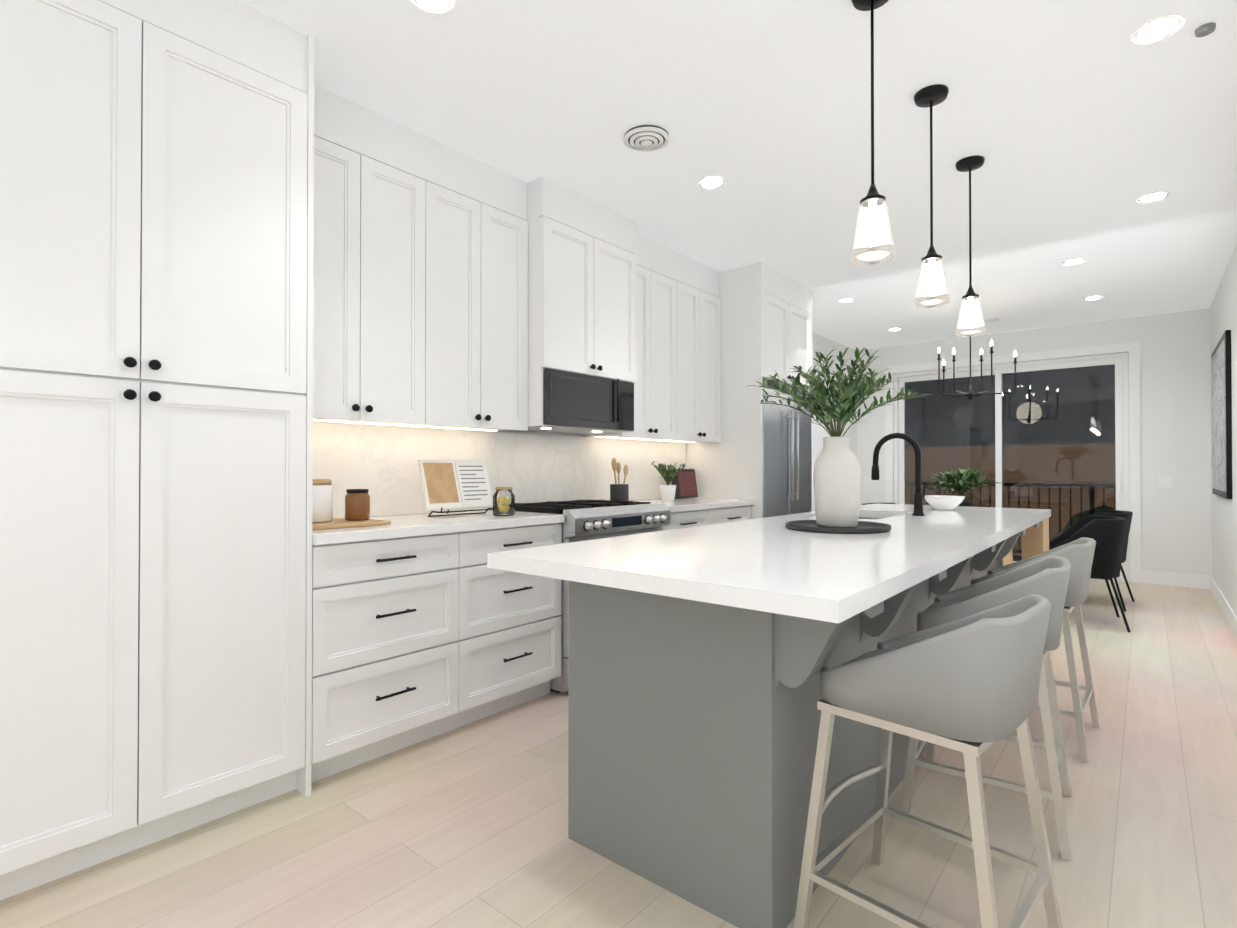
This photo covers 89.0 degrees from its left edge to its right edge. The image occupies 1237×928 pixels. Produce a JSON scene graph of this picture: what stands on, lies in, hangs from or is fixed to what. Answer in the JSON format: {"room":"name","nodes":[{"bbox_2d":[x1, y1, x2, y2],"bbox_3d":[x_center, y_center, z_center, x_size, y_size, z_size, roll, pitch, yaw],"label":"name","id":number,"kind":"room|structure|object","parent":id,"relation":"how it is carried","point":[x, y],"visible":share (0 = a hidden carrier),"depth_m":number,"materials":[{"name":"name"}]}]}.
{"room":"dining room and kitchen","nodes":[
{"label":"dining room and kitchen","id":0,"kind":"room"},
{"bbox_2d":[372,332,856,516],"bbox_3d":[-0.060,-0.163,4.572,0.100,2.740,9.900,0,-1,40],"label":"wall","id":1,"kind":"structure","parent":0,"point":[824,346],"depth_m":7.51,"materials":[{"name":"white paint"}]},
{"bbox_2d":[313,85,440,427],"bbox_3d":[-1.223,-0.871,2.836,0.348,1.350,0.696,0,-1,40],"label":"upper cabinet","id":2,"kind":"object","parent":1,"relation":"attached to","point":[420,280],"depth_m":2.77,"materials":[{"name":"white wood"}]},
{"bbox_2d":[429,143,527,430],"bbox_3d":[-0.850,-0.868,3.283,0.348,1.350,0.696,0,-1,40],"label":"upper cabinet","id":3,"kind":"object","parent":1,"relation":"attached to","point":[484,225],"depth_m":3.21,"materials":[{"name":"white wood"}]},
{"bbox_2d":[313,421,685,517],"bbox_3d":[-0.511,0.109,3.936,0.018,0.592,3.307,0,-1,40],"label":"backsplash","id":4,"kind":"structure","parent":1,"relation":"attached to","point":[380,462],"depth_m":3.65,"materials":[{"name":"stone"}]},
{"bbox_2d":[518,176,635,433],"bbox_3d":[-0.310,-0.869,3.809,0.499,1.338,0.800,0,-1,40],"label":"upper cabinet","id":5,"kind":"object","parent":1,"relation":"attached to","point":[581,316],"visible":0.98,"depth_m":3.59,"materials":[{"name":"white wood"}]},
{"bbox_2d":[583,233,720,442],"bbox_3d":[0.295,-0.852,4.625,0.379,1.359,1.226,0,-1,40],"label":"upper cabinet","id":6,"kind":"object","parent":1,"relation":"attached to","point":[677,390],"visible":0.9,"depth_m":4.52,"materials":[{"name":"white wood"}]},
{"bbox_2d":[0,578,1236,927],"bbox_3d":[1.290,1.228,3.432,3.620,0.060,10.100,0,-1,40],"label":"floor","id":7,"kind":"structure","parent":0,"point":[464,826],"depth_m":1.99,"materials":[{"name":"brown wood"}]},
{"bbox_2d":[0,0,313,900],"bbox_3d":[-1.813,-0.183,1.891,0.649,2.739,1.499,0,-1,40],"label":"pantry","id":8,"kind":"object","parent":7,"relation":"on","point":[156,332],"visible":1,"depth_m":1.91,"materials":[{"name":"white wood"}]},
{"bbox_2d":[311,534,462,782],"bbox_3d":[-1.139,0.744,2.714,0.618,0.896,0.634,0,-1,40],"label":"base cabinet","id":9,"kind":"object","parent":7,"relation":"on","point":[424,626],"depth_m":2.50,"materials":[{"name":"white wood"}]},
{"bbox_2d":[312,510,564,545],"bbox_3d":[-0.919,0.278,2.946,0.623,0.040,1.268,0,-1,40],"label":"countertop","id":10,"kind":"structure","parent":9,"relation":"on","point":[411,525],"depth_m":2.75,"materials":[{"name":"white stone"}]},
{"bbox_2d":[312,518,390,529],"bbox_3d":[-1.183,0.245,2.620,0.320,0.017,0.330,0,-1,40],"label":"cutting board","id":11,"kind":"object","parent":10,"relation":"on","point":[334,523],"visible":0.44,"depth_m":2.55,"materials":[{"name":"brown wood"}]},
{"bbox_2d":[312,479,332,522],"bbox_3d":[-1.255,0.150,2.596,0.140,0.172,0.140,0,-1,40],"label":"canister","id":12,"kind":"object","parent":11,"relation":"on","point":[322,511],"visible":0.58,"depth_m":2.56,"materials":[{"name":"white ceramic"}]},
{"bbox_2d":[345,489,369,520],"bbox_3d":[-1.109,0.172,2.677,0.100,0.130,0.100,0,-1,40],"label":"jar","id":13,"kind":"object","parent":11,"relation":"on","point":[357,504],"visible":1,"depth_m":2.64,"materials":[{"name":"brown glass"}]},
{"bbox_2d":[417,460,498,516],"bbox_3d":[-0.802,0.118,3.169,0.207,0.278,0.400,0,-1,40],"label":"cookbook","id":14,"kind":"object","parent":10,"relation":"on","point":[447,485],"visible":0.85,"depth_m":3.15,"materials":[{"name":"white paper"}]},
{"bbox_2d":[493,487,514,515],"bbox_3d":[-0.573,0.187,3.147,0.110,0.142,0.110,0,-1,40],"label":"lemon jar","id":15,"kind":"object","parent":10,"relation":"on","point":[507,510],"visible":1,"depth_m":3.12,"materials":[{"name":"clear glass"}]},
{"bbox_2d":[463,522,562,724],"bbox_3d":[-0.732,0.748,3.200,0.618,0.896,0.634,0,-1,40],"label":"base cabinet","id":16,"kind":"object","parent":7,"relation":"on","point":[512,622],"depth_m":2.98,"materials":[{"name":"white wood"}]},
{"bbox_2d":[500,500,669,692],"bbox_3d":[-0.201,0.715,3.719,0.726,0.970,0.837,0,-1,40],"label":"range","id":17,"kind":"object","parent":7,"relation":"on","point":[585,520],"visible":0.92,"depth_m":3.41,"materials":[{"name":"silver metal"}]},
{"bbox_2d":[635,498,753,530],"bbox_3d":[0.409,0.738,4.538,0.651,0.937,1.196,0,-1,40],"label":"base cabinet","id":18,"kind":"object","parent":7,"relation":"on","point":[688,512],"visible":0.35,"depth_m":4.39,"materials":[{"name":"white wood"}]},
{"bbox_2d":[610,458,628,500],"bbox_3d":[0.003,0.111,4.224,0.126,0.311,0.136,0,-1,40],"label":"utensil crock","id":19,"kind":"object","parent":18,"relation":"on","point":[619,492],"visible":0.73,"depth_m":4.18,"materials":[{"name":"grey ceramic"}]},
{"bbox_2d":[651,461,685,500],"bbox_3d":[0.349,0.122,4.609,0.262,0.294,0.261,0,-1,40],"label":"herb pot","id":20,"kind":"object","parent":18,"relation":"on","point":[668,491],"visible":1,"depth_m":4.58,"materials":[{"name":"white ceramic"}]},
{"bbox_2d":[672,469,697,498],"bbox_3d":[0.519,0.155,4.959,0.089,0.232,0.260,0,-1,40],"label":"book","id":21,"kind":"object","parent":18,"relation":"on","point":[684,481],"visible":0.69,"depth_m":4.92,"materials":[{"name":"red paper"}]},
{"bbox_2d":[686,262,812,518],"bbox_3d":[1.133,-0.157,5.348,0.729,2.739,0.959,0,-1,40],"label":"cabinet","id":22,"kind":"object","parent":7,"relation":"on","point":[766,319],"visible":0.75,"depth_m":4.93,"materials":[{"name":"white wood"}]},
{"bbox_2d":[762,383,811,517],"bbox_3d":[1.157,0.298,5.324,0.736,1.830,0.909,0,-1,40],"label":"fridge","id":23,"kind":"object","parent":7,"relation":"on","point":[787,456],"visible":0.25,"depth_m":5.05,"materials":[{"name":"grey metal"}]},
{"bbox_2d":[562,515,1050,927],"bbox_3d":[1.261,0.759,2.990,0.976,0.872,3.340,0,-1,40],"label":"kitchen island","id":24,"kind":"object","parent":7,"relation":"on","point":[700,657],"depth_m":1.74,"materials":[{"name":"gray painted wood"}]},
{"bbox_2d":[487,503,1050,622],"bbox_3d":[1.170,0.301,2.953,1.080,0.044,3.600,0,-1,40],"label":"island countertop","id":25,"kind":"structure","parent":24,"relation":"on","point":[767,566],"depth_m":1.82,"materials":[{"name":"white stone"}]},
{"bbox_2d":[786,520,890,533],"bbox_3d":[0.931,0.265,2.683,0.424,0.022,0.424,0,-1,40],"label":"tray","id":26,"kind":"object","parent":25,"relation":"on","point":[864,527],"visible":0.75,"depth_m":2.56,"materials":[{"name":"grey wood"}]},
{"bbox_2d":[746,347,931,527],"bbox_3d":[0.920,-0.108,2.684,0.736,0.747,0.772,0,-1,40],"label":"vase","id":27,"kind":"object","parent":26,"relation":"on","point":[837,476],"visible":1,"depth_m":2.61,"materials":[{"name":"white ceramic"}]},
{"bbox_2d":[859,515,882,518],"bbox_3d":[1.382,0.433,3.595,0.424,0.234,0.724,0,-1,40],"label":"sink","id":28,"kind":"object","parent":25,"relation":"in","point":[860,516],"depth_m":3.90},
{"bbox_2d":[871,433,925,515],"bbox_3d":[1.568,0.054,3.532,0.280,0.457,0.097,0,-1,40],"label":"faucet","id":29,"kind":"object","parent":25,"relation":"on","point":[919,496],"visible":1,"depth_m":3.45,"materials":[{"name":"black metal"}]},
{"bbox_2d":[924,495,964,509],"bbox_3d":[2.040,0.244,3.946,0.236,0.085,0.236,0,-1,40],"label":"bowl","id":30,"kind":"object","parent":25,"relation":"on","point":[942,502],"visible":1,"depth_m":3.88,"materials":[{"name":"white ceramic"}]},
{"bbox_2d":[926,467,1001,506],"bbox_3d":[3.445,0.234,6.329,0.705,0.460,0.774,0,-1,40],"label":"plant","id":31,"kind":"object","parent":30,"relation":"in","point":[958,482],"visible":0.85,"depth_m":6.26,"materials":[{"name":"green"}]},
{"bbox_2d":[862,503,895,504],"bbox_3d":[2.903,0.824,6.625,0.599,0.802,0.580,0,-1,44],"label":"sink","id":32,"kind":"object","parent":7,"relation":"on","point":[879,503],"visible":0.04,"depth_m":6.86,"materials":[{"name":"white ceramic"}]},
{"bbox_2d":[794,594,1061,927],"bbox_3d":[0.768,0.755,1.564,0.474,0.862,0.479,0,-1,-44],"label":"stool","id":33,"kind":"object","parent":7,"relation":"on","point":[968,686],"visible":1,"depth_m":1.41,"materials":[{"name":"grey fabric"}]},
{"bbox_2d":[901,556,1071,859],"bbox_3d":[1.299,0.760,2.215,0.479,0.862,0.474,0,-1,36],"label":"stool","id":34,"kind":"object","parent":7,"relation":"on","point":[1047,577],"visible":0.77,"depth_m":2.06,"materials":[{"name":"grey leather"}]},
{"bbox_2d":[1003,550,1012,565],"bbox_3d":[3.223,0.841,5.729,0.960,0.760,1.900,0,-1,40],"label":"dining table","id":35,"kind":"object","parent":7,"relation":"on","point":[1007,559],"depth_m":4.80,"materials":[{"name":"brown wood"}]},
{"bbox_2d":[970,537,1099,761],"bbox_3d":[1.853,0.765,2.846,0.490,0.862,0.490,0,-1,40],"label":"stool","id":36,"kind":"object","parent":7,"relation":"on","point":[1078,554],"visible":0.54,"depth_m":2.60,"materials":[{"name":"grey leather"}]},
{"bbox_2d":[1049,515,1130,631],"bbox_3d":[3.569,0.811,4.896,0.599,0.802,0.580,0,-1,32],"label":"dining chair","id":37,"kind":"object","parent":7,"relation":"on","point":[1107,534],"visible":0.44,"depth_m":4.60,"materials":[{"name":"black fabric"}]},
{"bbox_2d":[1093,510,1134,610],"bbox_3d":[4.159,0.816,5.569,0.599,0.802,0.580,0,-1,45],"label":"dining chair","id":38,"kind":"object","parent":7,"relation":"on","point":[1127,515],"visible":0.23,"depth_m":5.32,"materials":[{"name":"black fabric"}]},
{"bbox_2d":[237,0,1236,349],"bbox_3d":[1.290,-1.582,3.453,3.620,0.080,10.100,0,-1,40],"label":"ceiling","id":39,"kind":"structure","parent":0,"point":[1081,126],"depth_m":2.88,"materials":[{"name":"white paint"}]},
{"bbox_2d":[411,0,454,13],"bbox_3d":[-0.620,-1.550,2.091,0.148,0.004,0.148,0,-1,40],"label":"recessed light","id":40,"kind":"object","parent":39,"relation":"in","point":[437,6],"visible":1,"depth_m":2.13,"materials":[{"name":"white plastic"}]},
{"bbox_2d":[624,125,668,151],"bbox_3d":[0.133,-1.526,2.974,0.216,0.037,0.216,0,-1,40],"label":"ceiling vent","id":41,"kind":"object","parent":39,"relation":"in","point":[645,138],"visible":1,"depth_m":2.94,"materials":[{"name":"grey"}]},
{"bbox_2d":[698,176,725,188],"bbox_3d":[0.510,-1.539,3.441,0.148,0.004,0.148,0,-1,40],"label":"recessed light","id":42,"kind":"object","parent":39,"relation":"in","point":[709,182],"visible":1,"depth_m":3.44,"materials":[{"name":"white plastic"}]},
{"bbox_2d":[838,298,854,302],"bbox_3d":[2.119,-1.521,5.862,0.148,0.004,0.148,0,-1,40],"label":"recessed light","id":43,"kind":"object","parent":39,"relation":"in","point":[846,300],"visible":1,"depth_m":5.86,"materials":[{"name":"white plastic"}]},
{"bbox_2d":[851,0,895,264],"bbox_3d":[0.831,-1.112,2.060,0.138,0.879,0.138,0,-1,40],"label":"pendant light","id":44,"kind":"object","parent":39,"relation":"hanging from","point":[873,242],"visible":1,"depth_m":2.03,"materials":[{"name":"white glass"}]},
{"bbox_2d":[888,328,901,330],"bbox_3d":[3.105,-1.512,7.071,0.148,0.004,0.148,0,-1,40],"label":"recessed light","id":45,"kind":"object","parent":39,"relation":"in","point":[894,329],"visible":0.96,"depth_m":7.08,"materials":[{"name":"white plastic"}]},
{"bbox_2d":[914,84,950,307],"bbox_3d":[1.306,-1.107,2.628,0.138,0.879,0.138,0,-1,40],"label":"pendant light","id":46,"kind":"object","parent":39,"relation":"hanging from","point":[932,289],"visible":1,"depth_m":2.60,"materials":[{"name":"white glass"}]},
{"bbox_2d":[955,155,985,336],"bbox_3d":[1.794,-1.103,3.210,0.138,0.879,0.138,0,-1,40],"label":"pendant light","id":47,"kind":"object","parent":39,"relation":"hanging from","point":[970,321],"visible":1,"depth_m":3.18,"materials":[{"name":"white glass"}]},
{"bbox_2d":[937,336,1017,399],"bbox_3d":[3.250,-1.058,5.774,0.650,0.929,0.647,0,-1,40],"label":"chandelier","id":48,"kind":"object","parent":39,"relation":"hanging from","point":[970,394],"visible":0.98,"depth_m":5.82,"materials":[{"name":"black metal"}]},
{"bbox_2d":[984,318,999,322],"bbox_3d":[3.849,-1.512,6.713,0.360,0.007,0.165,0,-1,40],"label":"recessed light","id":49,"kind":"object","parent":39,"relation":"in","point":[991,320],"visible":0.5,"depth_m":6.63,"materials":[{"name":"white plastic"}]},
{"bbox_2d":[1062,258,1085,264],"bbox_3d":[3.445,-1.529,4.766,0.148,0.004,0.148,0,-1,40],"label":"recessed light","id":50,"kind":"object","parent":39,"relation":"in","point":[1074,261],"visible":1,"depth_m":4.76,"materials":[{"name":"white plastic"}]},
{"bbox_2d":[1083,296,1103,300],"bbox_3d":[4.356,-1.522,5.777,0.148,0.004,0.148,0,-1,40],"label":"recessed light","id":51,"kind":"object","parent":39,"relation":"in","point":[1093,298],"visible":0.98,"depth_m":5.79,"materials":[{"name":"white plastic"}]},
{"bbox_2d":[1136,191,1169,202],"bbox_3d":[3.084,-1.538,3.634,0.148,0.004,0.148,0,-1,40],"label":"recessed light","id":52,"kind":"object","parent":39,"relation":"in","point":[1152,197],"visible":1,"depth_m":3.63,"materials":[{"name":"white plastic"}]},
{"bbox_2d":[1131,14,1184,43],"bbox_3d":[1.922,-1.548,2.245,0.148,0.004,0.148,0,-1,40],"label":"recessed light","id":53,"kind":"object","parent":39,"relation":"in","point":[1158,29],"visible":1,"depth_m":2.24,"materials":[{"name":"white plastic"}]},
{"bbox_2d":[1195,22,1215,36],"bbox_3d":[2.086,-1.540,2.239,0.056,0.020,0.056,0,-1,40],"label":"smoke detector","id":54,"kind":"object","parent":39,"relation":"attached to","point":[1205,30],"visible":0.98,"depth_m":2.23,"materials":[{"name":"grey plastic"}]},
{"bbox_2d":[857,308,1211,575],"bbox_3d":[4.512,-0.142,7.292,3.620,2.740,0.140,0,-1,40],"label":"wall","id":55,"kind":"structure","parent":0,"point":[1175,435],"depth_m":6.39,"materials":[{"name":"white paint"}]},
{"bbox_2d":[894,352,1129,580],"bbox_3d":[4.444,0.033,7.335,2.336,2.387,0.118,0,-1,40],"label":"door","id":56,"kind":"structure","parent":55,"relation":"in","point":[1119,362],"depth_m":7.16,"materials":[{"name":"white plastic"}]},
{"bbox_2d":[885,342,1140,582],"bbox_3d":[4.399,-0.013,7.282,2.520,2.480,0.018,0,-1,40],"label":"door frame","id":57,"kind":"structure","parent":55,"relation":"attached to","point":[1132,349],"depth_m":6.54,"materials":[{"name":"white paint"}]},
{"bbox_2d":[1157,476,1172,487],"bbox_3d":[5.514,0.180,6.352,0.120,0.120,0.010,0,-1,40],"label":"switch plate","id":58,"kind":"object","parent":55,"relation":"attached to","point":[1164,481],"visible":1,"depth_m":6.35,"materials":[{"name":"white plastic"}]},
{"bbox_2d":[1141,570,1208,588],"bbox_3d":[5.559,1.155,6.304,0.499,0.130,0.013,0,-1,40],"label":"baseboard","id":59,"kind":"structure","parent":55,"relation":"attached to","point":[1181,580],"depth_m":6.29,"materials":[{"name":"white paint"}]},
{"bbox_2d":[1210,242,1236,615],"bbox_3d":[2.639,-0.180,2.313,0.100,2.740,9.900,0,-1,40],"label":"wall","id":60,"kind":"structure","parent":0,"point":[1223,312],"depth_m":4.89,"materials":[{"name":"white paint"}]},
{"bbox_2d":[1211,330,1231,498],"bbox_3d":[4.931,-0.364,5.157,0.032,1.250,1.300,0,-1,40],"label":"picture","id":61,"kind":"object","parent":60,"relation":"attached to","point":[1221,424],"visible":1,"depth_m":4.88,"materials":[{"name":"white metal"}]},
{"bbox_2d":[1209,576,1236,637],"bbox_3d":[2.595,1.125,2.340,0.015,0.130,9.900,0,-1,40],"label":"baseboard","id":62,"kind":"structure","parent":60,"relation":"attached to","point":[1227,610],"depth_m":5.02,"materials":[{"name":"white paint"}]},
{"label":"outside","id":63,"kind":"structure","parent":0,"visible":0},
{"bbox_2d":[905,444,1115,555],"bbox_3d":[7.798,0.967,9.201,22.000,2.550,0.100,0,-1,40],"label":"fence","id":64,"kind":"object","parent":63,"point":[1031,473],"depth_m":10.09,"materials":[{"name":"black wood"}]},
{"bbox_2d":[1013,555,1021,560],"bbox_3d":[5.302,1.301,7.774,10.000,0.100,1.590,0,-1,40],"label":"deck","id":65,"kind":"object","parent":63,"point":[1017,558],"depth_m":8.37,"materials":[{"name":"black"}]},
{"bbox_2d":[905,480,1115,552],"bbox_3d":[5.777,0.746,8.352,10.008,1.020,0.050,0,-1,40],"label":"railing","id":66,"kind":"object","parent":65,"relation":"on","point":[1092,497],"depth_m":8.38,"materials":[{"name":"black metal"}]},
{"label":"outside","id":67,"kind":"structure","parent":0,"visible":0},
{"bbox_2d":[905,365,1114,447],"bbox_3d":[9.114,-2.746,10.802,22.000,10.000,1.000,0,-1,40],"label":"sky","id":68,"kind":"structure","parent":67,"point":[1040,409],"depth_m":11.89,"materials":[{"name":"black"}]},
{"bbox_2d":[1063,505,1114,530],"bbox_3d":[6.903,1.018,9.233,8.622,0.850,0.951,0,-1,40],"label":"hedge","id":69,"kind":"object","parent":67,"point":[1087,512],"depth_m":9.12,"materials":[{"name":"black"}]}
]}

